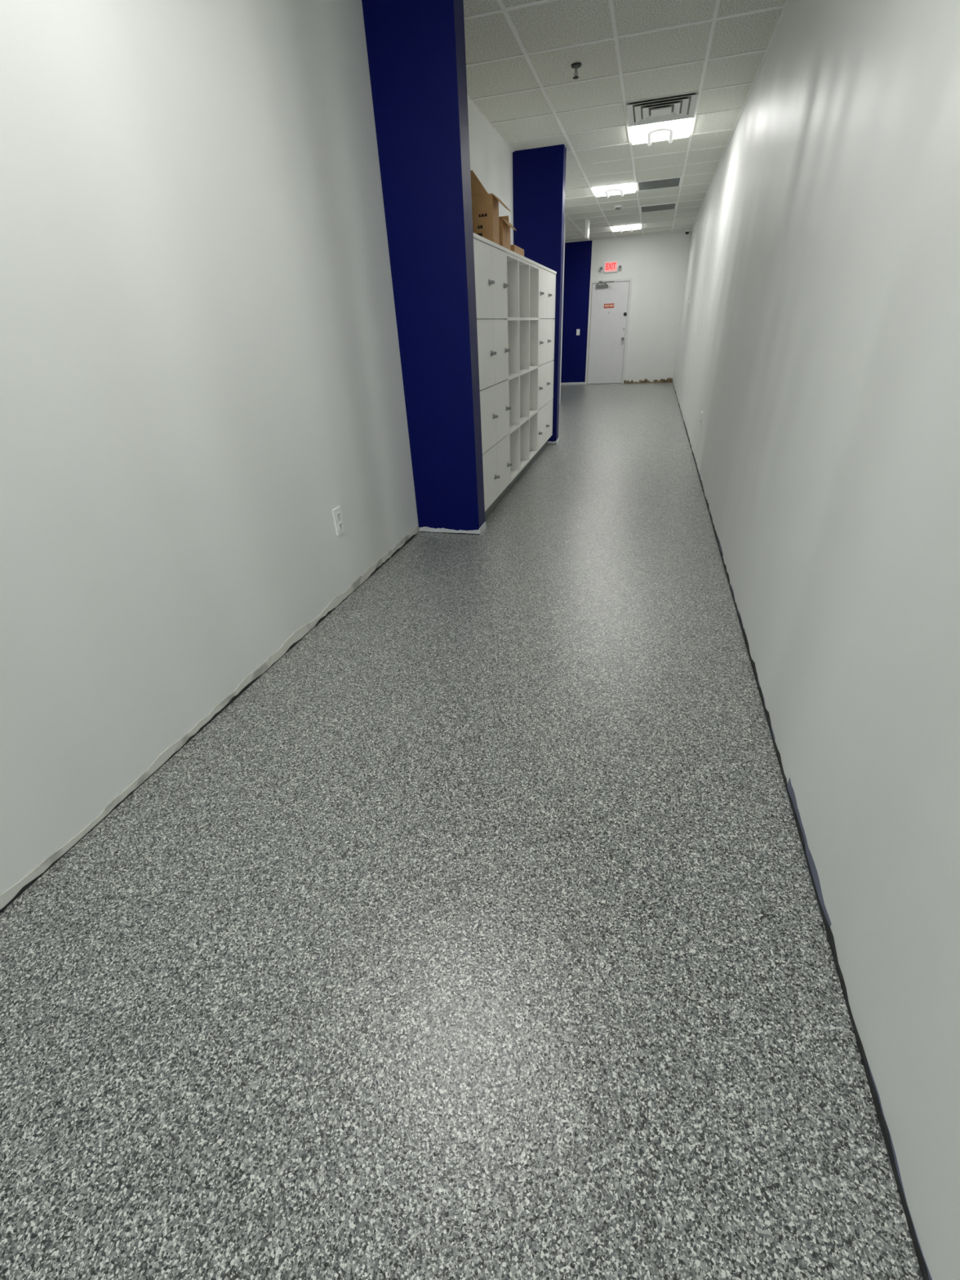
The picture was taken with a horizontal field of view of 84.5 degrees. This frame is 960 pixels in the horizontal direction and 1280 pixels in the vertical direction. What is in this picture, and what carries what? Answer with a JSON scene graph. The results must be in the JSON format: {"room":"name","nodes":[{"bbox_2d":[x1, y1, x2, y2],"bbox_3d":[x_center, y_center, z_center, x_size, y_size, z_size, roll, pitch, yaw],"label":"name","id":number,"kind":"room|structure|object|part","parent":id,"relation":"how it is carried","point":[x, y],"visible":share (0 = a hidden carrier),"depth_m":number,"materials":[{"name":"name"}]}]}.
{"room":"commercial building corridor","nodes":[
{"label":"commercial building corridor","id":0,"kind":"room"},
{"bbox_2d":[0,0,565,894],"bbox_3d":[-0.519,-2.370,3.776,0.100,3.075,14.900,6,32,15],"label":"wall","id":1,"kind":"structure","parent":0,"point":[200,360],"depth_m":1.91,"materials":[{"name":"paint"}]},
{"bbox_2d":[0,524,419,913],"bbox_3d":[-1.445,0.855,1.369,0.004,0.062,7.010,6,32,15],"label":"trim","id":2,"kind":"structure","parent":1,"relation":"attached to","point":[6,896],"depth_m":2.18,"materials":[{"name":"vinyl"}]},
{"bbox_2d":[332,506,344,535],"bbox_3d":[-0.822,-0.694,3.078,0.012,0.150,0.080,6,32,15],"label":"wall outlet","id":3,"kind":"object","parent":1,"relation":"attached to","point":[337,515],"visible":1,"depth_m":3.07,"materials":[{"name":"white plastic"}]},
{"bbox_2d":[336,511,341,519],"bbox_3d":[-0.819,-0.720,3.062,0.003,0.036,0.038,6,32,15],"label":"receptacle","id":4,"kind":"object","parent":3,"relation":"attached to","point":[338,513],"depth_m":3.06,"materials":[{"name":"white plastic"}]},
{"bbox_2d":[337,521,342,529],"bbox_3d":[-0.817,-0.668,3.093,0.003,0.036,0.038,6,32,15],"label":"receptacle","id":5,"kind":"object","parent":3,"relation":"attached to","point":[340,523],"depth_m":3.09,"materials":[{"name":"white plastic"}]},
{"bbox_2d":[419,526,479,533],"bbox_3d":[-0.245,-0.868,4.191,0.504,0.044,0.007,6,32,15],"label":"trim","id":6,"kind":"structure","parent":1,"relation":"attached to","point":[424,528],"depth_m":4.20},
{"bbox_2d":[419,531,479,534],"bbox_3d":[-0.245,-0.851,4.196,0.506,0.009,0.004,6,32,15],"label":"trim","id":7,"kind":"structure","parent":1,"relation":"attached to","point":[420,531],"depth_m":4.19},
{"bbox_2d":[547,440,556,444],"bbox_3d":[0.759,-2.675,7.156,0.553,0.044,0.007,6,32,15],"label":"trim","id":8,"kind":"structure","parent":1,"relation":"attached to","point":[549,442],"depth_m":7.10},
{"bbox_2d":[0,382,923,1279],"bbox_3d":[0.275,-1.956,6.126,4.396,0.100,18.780,6,32,15],"label":"floor","id":9,"kind":"structure","parent":0,"point":[481,935],"depth_m":1.35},
{"bbox_2d":[361,0,484,531],"bbox_3d":[-0.293,-2.192,3.514,0.506,3.015,0.181,6,32,15],"label":"wall pier","id":10,"kind":"object","parent":9,"relation":"on","point":[415,48],"visible":1,"depth_m":3.25,"materials":[{"name":"blue paint"}]},
{"bbox_2d":[479,521,485,533],"bbox_3d":[0.020,-0.891,4.201,0.007,0.050,0.185,6,32,15],"label":"trim","id":11,"kind":"structure","parent":10,"relation":"attached to","point":[482,527],"depth_m":4.19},
{"bbox_2d":[473,238,511,518],"bbox_3d":[-0.101,-1.979,4.245,0.534,1.887,0.905,6,32,15],"label":"locker","id":12,"kind":"object","parent":9,"relation":"on","point":[490,262],"visible":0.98,"depth_m":4.08,"materials":[{"name":"white laminate"}]},
{"bbox_3d":[0.017,-2.464,3.633,0.019,0.435,0.446,6,32,15],"label":"door","id":13,"kind":"part","parent":12,"relation":"part of","materials":[{"name":"white laminate"}]},
{"bbox_3d":[0.038,-2.084,3.858,0.019,0.435,0.446,6,32,15],"label":"door","id":14,"kind":"part","parent":12,"relation":"part of","materials":[{"name":"white laminate"}]},
{"bbox_3d":[0.058,-1.704,4.083,0.019,0.434,0.446,6,32,15],"label":"door","id":15,"kind":"part","parent":12,"relation":"part of","materials":[{"name":"white laminate"}]},
{"bbox_3d":[0.078,-1.324,4.308,0.019,0.437,0.446,6,32,15],"label":"door","id":16,"kind":"part","parent":12,"relation":"part of","materials":[{"name":"white laminate"}]},
{"bbox_3d":[0.081,-2.532,3.743,0.034,0.040,0.042,6,32,15],"label":"handle","id":17,"kind":"part","parent":12,"relation":"part of","materials":[{"name":"silver metal"}]},
{"bbox_3d":[0.101,-2.152,3.967,0.034,0.040,0.042,6,32,15],"label":"handle","id":18,"kind":"part","parent":12,"relation":"part of","materials":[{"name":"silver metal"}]},
{"bbox_3d":[0.140,-2.691,4.005,0.019,0.435,0.451,6,32,15],"label":"door","id":19,"kind":"part","parent":12,"relation":"part of","materials":[{"name":"white laminate"}]},
{"bbox_3d":[0.161,-2.311,4.230,0.019,0.435,0.451,6,32,15],"label":"door","id":20,"kind":"part","parent":12,"relation":"part of","materials":[{"name":"white laminate"}]},
{"bbox_3d":[0.181,-1.931,4.455,0.019,0.434,0.451,6,32,15],"label":"door","id":21,"kind":"part","parent":12,"relation":"part of","materials":[{"name":"white laminate"}]},
{"bbox_3d":[0.201,-1.550,4.680,0.019,0.437,0.451,6,32,15],"label":"door","id":22,"kind":"part","parent":12,"relation":"part of","materials":[{"name":"white laminate"}]},
{"bbox_3d":[0.205,-2.760,4.117,0.034,0.040,0.042,6,32,15],"label":"handle","id":23,"kind":"part","parent":12,"relation":"part of","materials":[{"name":"silver metal"}]},
{"bbox_2d":[503,252,539,495],"bbox_3d":[0.199,-2.565,5.209,0.498,1.887,1.424,6,32,15],"label":"cubby unit","id":24,"kind":"object","parent":9,"relation":"on","point":[522,275],"visible":0.36,"depth_m":5.21,"materials":[{"name":"white laminate"}]},
{"bbox_2d":[507,317,519,320],"bbox_3d":[0.051,-2.758,4.562,0.487,0.022,0.429,6,32,15],"label":"shelf","id":25,"kind":"object","parent":24,"relation":"attached to","point":[508,318],"depth_m":4.50,"materials":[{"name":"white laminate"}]},
{"bbox_2d":[508,373,519,380],"bbox_3d":[0.071,-2.378,4.787,0.487,0.022,0.429,6,32,15],"label":"shelf","id":26,"kind":"object","parent":24,"relation":"attached to","point":[511,375],"depth_m":4.82,"materials":[{"name":"white laminate"}]},
{"bbox_2d":[509,424,519,434],"bbox_3d":[0.092,-1.999,5.011,0.487,0.022,0.429,6,32,15],"label":"shelf","id":27,"kind":"object","parent":24,"relation":"attached to","point":[512,427],"depth_m":5.00,"materials":[{"name":"white laminate"}]},
{"bbox_2d":[473,232,556,274],"bbox_3d":[0.183,-3.432,4.798,0.504,0.022,3.426,6,32,15],"label":"panel","id":28,"kind":"object","parent":24,"relation":"on","point":[477,237],"visible":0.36,"depth_m":4.08,"materials":[{"name":"white laminate"}]},
{"bbox_2d":[470,169,511,244],"bbox_3d":[-0.053,-3.099,3.827,0.515,0.415,0.234,6,32,15],"label":"cardboard box","id":29,"kind":"object","parent":28,"relation":"on","point":[485,206],"visible":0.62,"depth_m":3.75,"materials":[{"name":"brown cardboard"}]},
{"bbox_2d":[498,215,516,249],"bbox_3d":[0.059,-3.218,4.189,0.420,0.242,0.300,6,32,15],"label":"cardboard box","id":30,"kind":"object","parent":28,"relation":"on","point":[504,225],"visible":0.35,"depth_m":4.10,"materials":[{"name":"brown cardboard"}]},
{"bbox_2d":[511,244,524,256],"bbox_3d":[0.224,-3.363,4.593,0.242,0.064,0.400,6,32,15],"label":"cardboard box","id":31,"kind":"object","parent":28,"relation":"on","point":[514,248],"visible":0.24,"depth_m":4.50,"materials":[{"name":"brown cardboard"}]},
{"bbox_2d":[519,317,528,320],"bbox_3d":[0.177,-2.990,4.942,0.487,0.022,0.453,6,32,15],"label":"shelf","id":32,"kind":"object","parent":24,"relation":"attached to","point":[520,318],"depth_m":4.90,"materials":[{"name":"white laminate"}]},
{"bbox_2d":[520,368,528,375],"bbox_3d":[0.197,-2.610,5.167,0.487,0.022,0.453,6,32,15],"label":"shelf","id":33,"kind":"object","parent":24,"relation":"attached to","point":[522,371],"depth_m":5.20,"materials":[{"name":"white laminate"}]},
{"bbox_2d":[520,416,528,426],"bbox_3d":[0.217,-2.231,5.391,0.487,0.022,0.453,6,32,15],"label":"shelf","id":34,"kind":"object","parent":24,"relation":"attached to","point":[522,419],"depth_m":5.39,"materials":[{"name":"white laminate"}]},
{"bbox_2d":[529,409,537,417],"bbox_3d":[0.346,-2.469,5.782,0.487,0.022,0.454,6,32,15],"label":"shelf","id":35,"kind":"object","parent":24,"relation":"attached to","point":[532,412],"depth_m":5.80,"materials":[{"name":"white laminate"}]},
{"bbox_2d":[529,317,537,320],"bbox_3d":[0.306,-3.228,5.333,0.487,0.022,0.454,6,32,15],"label":"shelf","id":36,"kind":"object","parent":24,"relation":"attached to","point":[531,318],"depth_m":5.31,"materials":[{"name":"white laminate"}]},
{"bbox_2d":[529,365,537,371],"bbox_3d":[0.326,-2.848,5.558,0.487,0.022,0.454,6,32,15],"label":"shelf","id":37,"kind":"object","parent":24,"relation":"attached to","point":[532,368],"depth_m":5.63,"materials":[{"name":"white laminate"}]},
{"bbox_2d":[512,144,566,441],"bbox_3d":[0.713,-4.002,6.482,0.555,3.015,0.190,6,32,15],"label":"wall pier","id":38,"kind":"object","parent":9,"relation":"on","point":[539,174],"visible":0.57,"depth_m":5.92,"materials":[{"name":"blue paint"}]},
{"bbox_2d":[532,267,555,462],"bbox_3d":[0.557,-3.193,6.238,0.534,1.887,1.085,6,32,15],"label":"locker","id":39,"kind":"object","parent":9,"relation":"on","point":[547,280],"visible":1,"depth_m":6.09,"materials":[{"name":"white laminate"}]},
{"bbox_3d":[0.721,-2.509,6.254,0.019,0.437,0.511,6,32,15],"label":"door","id":40,"kind":"part","parent":39,"relation":"part of","materials":[{"name":"white laminate"}]},
{"bbox_3d":[0.700,-2.890,6.029,0.019,0.434,0.511,6,32,15],"label":"door","id":41,"kind":"part","parent":39,"relation":"part of","materials":[{"name":"white laminate"}]},
{"bbox_3d":[0.680,-3.269,5.804,0.019,0.435,0.511,6,32,15],"label":"door","id":42,"kind":"part","parent":39,"relation":"part of","materials":[{"name":"white laminate"}]},
{"bbox_3d":[0.660,-3.649,5.580,0.019,0.435,0.511,6,32,15],"label":"door","id":43,"kind":"part","parent":39,"relation":"part of","materials":[{"name":"white laminate"}]},
{"bbox_3d":[0.848,-3.161,6.475,0.019,0.434,0.566,6,32,15],"label":"door","id":44,"kind":"part","parent":39,"relation":"part of","materials":[{"name":"white laminate"}]},
{"bbox_3d":[0.868,-2.781,6.700,0.019,0.437,0.566,6,32,15],"label":"door","id":45,"kind":"part","parent":39,"relation":"part of","materials":[{"name":"white laminate"}]},
{"bbox_3d":[0.827,-3.541,6.250,0.019,0.435,0.566,6,32,15],"label":"door","id":46,"kind":"part","parent":39,"relation":"part of","materials":[{"name":"white laminate"}]},
{"bbox_3d":[0.807,-3.921,6.025,0.019,0.435,0.566,6,32,15],"label":"door","id":47,"kind":"part","parent":39,"relation":"part of","materials":[{"name":"white laminate"}]},
{"bbox_2d":[560,231,691,382],"bbox_3d":[2.737,-7.997,12.996,4.196,3.075,0.100,6,32,15],"label":"wall","id":48,"kind":"structure","parent":0,"point":[656,264],"depth_m":12.57,"materials":[{"name":"paint"}]},
{"bbox_2d":[560,382,585,384],"bbox_3d":[1.753,-6.780,13.999,2.036,0.052,0.007,6,32,15],"label":"trim","id":49,"kind":"structure","parent":48,"relation":"attached to","point":[569,383],"depth_m":13.80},
{"bbox_2d":[576,328,579,335],"bbox_3d":[2.451,-7.692,13.209,0.080,0.130,0.011,6,32,15],"label":"light switch","id":50,"kind":"object","parent":48,"relation":"attached to","point":[577,330],"visible":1,"depth_m":13.21,"materials":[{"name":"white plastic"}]},
{"bbox_2d":[586,280,629,383],"bbox_3d":[3.123,-7.519,12.995,0.871,2.202,0.252,6,32,15],"label":"door","id":51,"kind":"structure","parent":48,"relation":"in","point":[607,326],"depth_m":13.04,"materials":[{"name":"paint"}]},
{"bbox_2d":[604,303,613,308],"bbox_3d":[3.115,-8.068,12.762,0.240,0.090,0.006,6,32,15],"label":"door sign","id":52,"kind":"object","parent":51,"relation":"attached to","point":[606,305],"visible":1,"depth_m":12.76,"materials":[{"name":"red plastic"}]},
{"bbox_2d":[585,278,632,384],"bbox_3d":[3.163,-7.585,13.096,0.975,2.226,0.118,6,32,15],"label":"trim","id":53,"kind":"structure","parent":48,"relation":"attached to","point":[629,280],"depth_m":12.91,"materials":[{"name":"paint"}]},
{"bbox_2d":[599,260,622,272],"bbox_3d":[3.054,-8.716,12.338,0.520,0.210,0.091,6,32,15],"label":"exit sign","id":54,"kind":"object","parent":48,"relation":"attached to","point":[609,266],"visible":1,"depth_m":12.33,"materials":[{"name":"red plastic"}]},
{"bbox_2d":[599,266,604,271],"bbox_3d":[2.864,-8.711,12.397,0.125,0.090,0.067,6,32,15],"label":"lamp","id":55,"kind":"object","parent":54,"relation":"attached to","point":[601,268],"depth_m":12.37,"materials":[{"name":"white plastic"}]},
{"bbox_3d":[3.052,-8.712,12.333,0.270,0.170,0.004,6,32,15],"label":"panel","id":56,"kind":"part","parent":54,"relation":"part of","materials":[{"name":"white plastic"}]},
{"bbox_2d":[623,377,672,383],"bbox_3d":[4.227,-6.532,13.306,1.175,0.104,0.051,6,32,15],"label":"trim","id":57,"kind":"structure","parent":48,"relation":"attached to","point":[668,380],"depth_m":13.27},
{"bbox_2d":[463,0,790,242],"bbox_3d":[0.133,-4.623,4.549,4.396,0.087,18.780,6,32,15],"label":"ceiling","id":58,"kind":"structure","parent":0,"point":[520,55],"depth_m":4.17,"materials":[{"name":"tile"}]},
{"bbox_2d":[571,62,581,79],"bbox_3d":[0.705,-4.174,3.880,0.076,0.071,0.076,6,32,15],"label":"sprinkler head","id":59,"kind":"object","parent":58,"relation":"attached to","point":[575,65],"visible":1,"depth_m":3.87},
{"bbox_2d":[584,218,590,239],"bbox_3d":[1.990,-7.609,9.793,0.080,0.284,0.300,6,32,15],"label":"sign","id":60,"kind":"object","parent":58,"relation":"hanging from","point":[587,220],"visible":1,"depth_m":9.71,"materials":[{"name":"white plastic"}]},
{"bbox_2d":[591,182,635,198],"bbox_3d":[1.925,-6.438,7.587,0.586,0.060,0.621,6,32,15],"label":"ceiling light","id":61,"kind":"object","parent":58,"relation":"attached to","point":[628,188],"visible":1,"depth_m":7.47,"materials":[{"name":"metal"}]},
{"bbox_2d":[614,204,622,209],"bbox_3d":[2.284,-7.147,8.737,0.130,0.044,0.130,6,32,15],"label":"smoke detector","id":62,"kind":"object","parent":58,"relation":"attached to","point":[619,206],"visible":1,"depth_m":8.70,"materials":[{"name":"white plastic"}]},
{"bbox_2d":[610,223,641,232],"bbox_3d":[2.976,-8.376,10.768,0.586,0.060,0.621,6,32,15],"label":"ceiling light","id":63,"kind":"object","parent":58,"relation":"attached to","point":[630,227],"visible":1,"depth_m":10.61,"materials":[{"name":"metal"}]},
{"bbox_2d":[640,202,676,213],"bbox_3d":[3.036,-7.367,9.009,0.586,0.010,0.621,6,32,15],"label":"ceiling vent","id":64,"kind":"object","parent":58,"relation":"in","point":[659,207],"visible":1,"depth_m":8.99,"materials":[{"name":"metal"}]},
{"bbox_2d":[636,177,681,191],"bbox_3d":[2.511,-6.399,7.418,0.586,0.010,0.621,6,32,15],"label":"ceiling vent","id":65,"kind":"object","parent":58,"relation":"in","point":[676,181],"visible":1,"depth_m":7.40,"materials":[{"name":"metal"}]},
{"bbox_2d":[629,117,693,146],"bbox_3d":[1.812,-5.085,5.310,0.586,0.060,0.621,6,32,15],"label":"ceiling light","id":66,"kind":"object","parent":58,"relation":"attached to","point":[682,128],"visible":0.99,"depth_m":5.25,"materials":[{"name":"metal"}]},
{"bbox_2d":[626,93,697,126],"bbox_3d":[1.636,-4.777,4.771,0.586,0.023,0.621,6,32,15],"label":"ceiling vent","id":67,"kind":"object","parent":58,"relation":"in","point":[682,106],"visible":1,"depth_m":4.74,"materials":[{"name":"metal"}]},
{"bbox_2d":[672,0,959,1279],"bbox_3d":[2.267,-3.106,4.769,0.100,3.075,18.780,6,32,15],"label":"wall","id":68,"kind":"structure","parent":0,"point":[818,348],"depth_m":1.45,"materials":[{"name":"paint"}]},
{"bbox_2d":[699,411,702,425],"bbox_3d":[2.371,-2.377,5.665,0.012,0.130,0.080,6,32,15],"label":"wall outlet","id":69,"kind":"object","parent":68,"relation":"attached to","point":[701,416],"visible":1,"depth_m":5.65,"materials":[{"name":"white plastic"}]},
{"bbox_2d":[709,511,723,556],"bbox_3d":[1.749,-0.806,3.919,0.002,0.032,1.000,6,32,15],"label":"trim","id":70,"kind":"structure","parent":68,"relation":"attached to","point":[719,544],"depth_m":3.69,"materials":[{"name":"grey"}]},
{"bbox_2d":[730,584,745,632],"bbox_3d":[1.403,-0.164,2.874,0.002,0.022,0.650,6,32,15],"label":"trim","id":71,"kind":"structure","parent":68,"relation":"attached to","point":[731,584],"depth_m":2.88,"materials":[{"name":"grey"}]},
{"bbox_2d":[756,672,775,739],"bbox_3d":[1.183,0.242,2.208,0.002,0.022,0.530,6,32,15],"label":"trim","id":72,"kind":"structure","parent":68,"relation":"attached to","point":[757,673],"depth_m":2.18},
{"bbox_2d":[672,383,928,1279],"bbox_3d":[2.287,-1.801,5.557,0.007,0.028,18.580,6,32,15],"label":"trim","id":73,"kind":"structure","parent":68,"relation":"attached to","point":[883,1126],"depth_m":1.25,"materials":[{"name":"black rubber"}]},
{"bbox_2d":[786,777,831,926],"bbox_3d":[0.978,0.612,1.583,0.002,0.040,0.520,6,32,15],"label":"trim","id":74,"kind":"structure","parent":68,"relation":"attached to","point":[815,874],"depth_m":1.54,"materials":[{"name":"grey"}]},
{"bbox_2d":[866,1061,932,1279],"bbox_3d":[0.759,1.026,0.922,0.002,0.020,0.500,6,32,15],"label":"trim","id":75,"kind":"structure","parent":68,"relation":"attached to","point":[873,1079],"depth_m":0.99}
]}

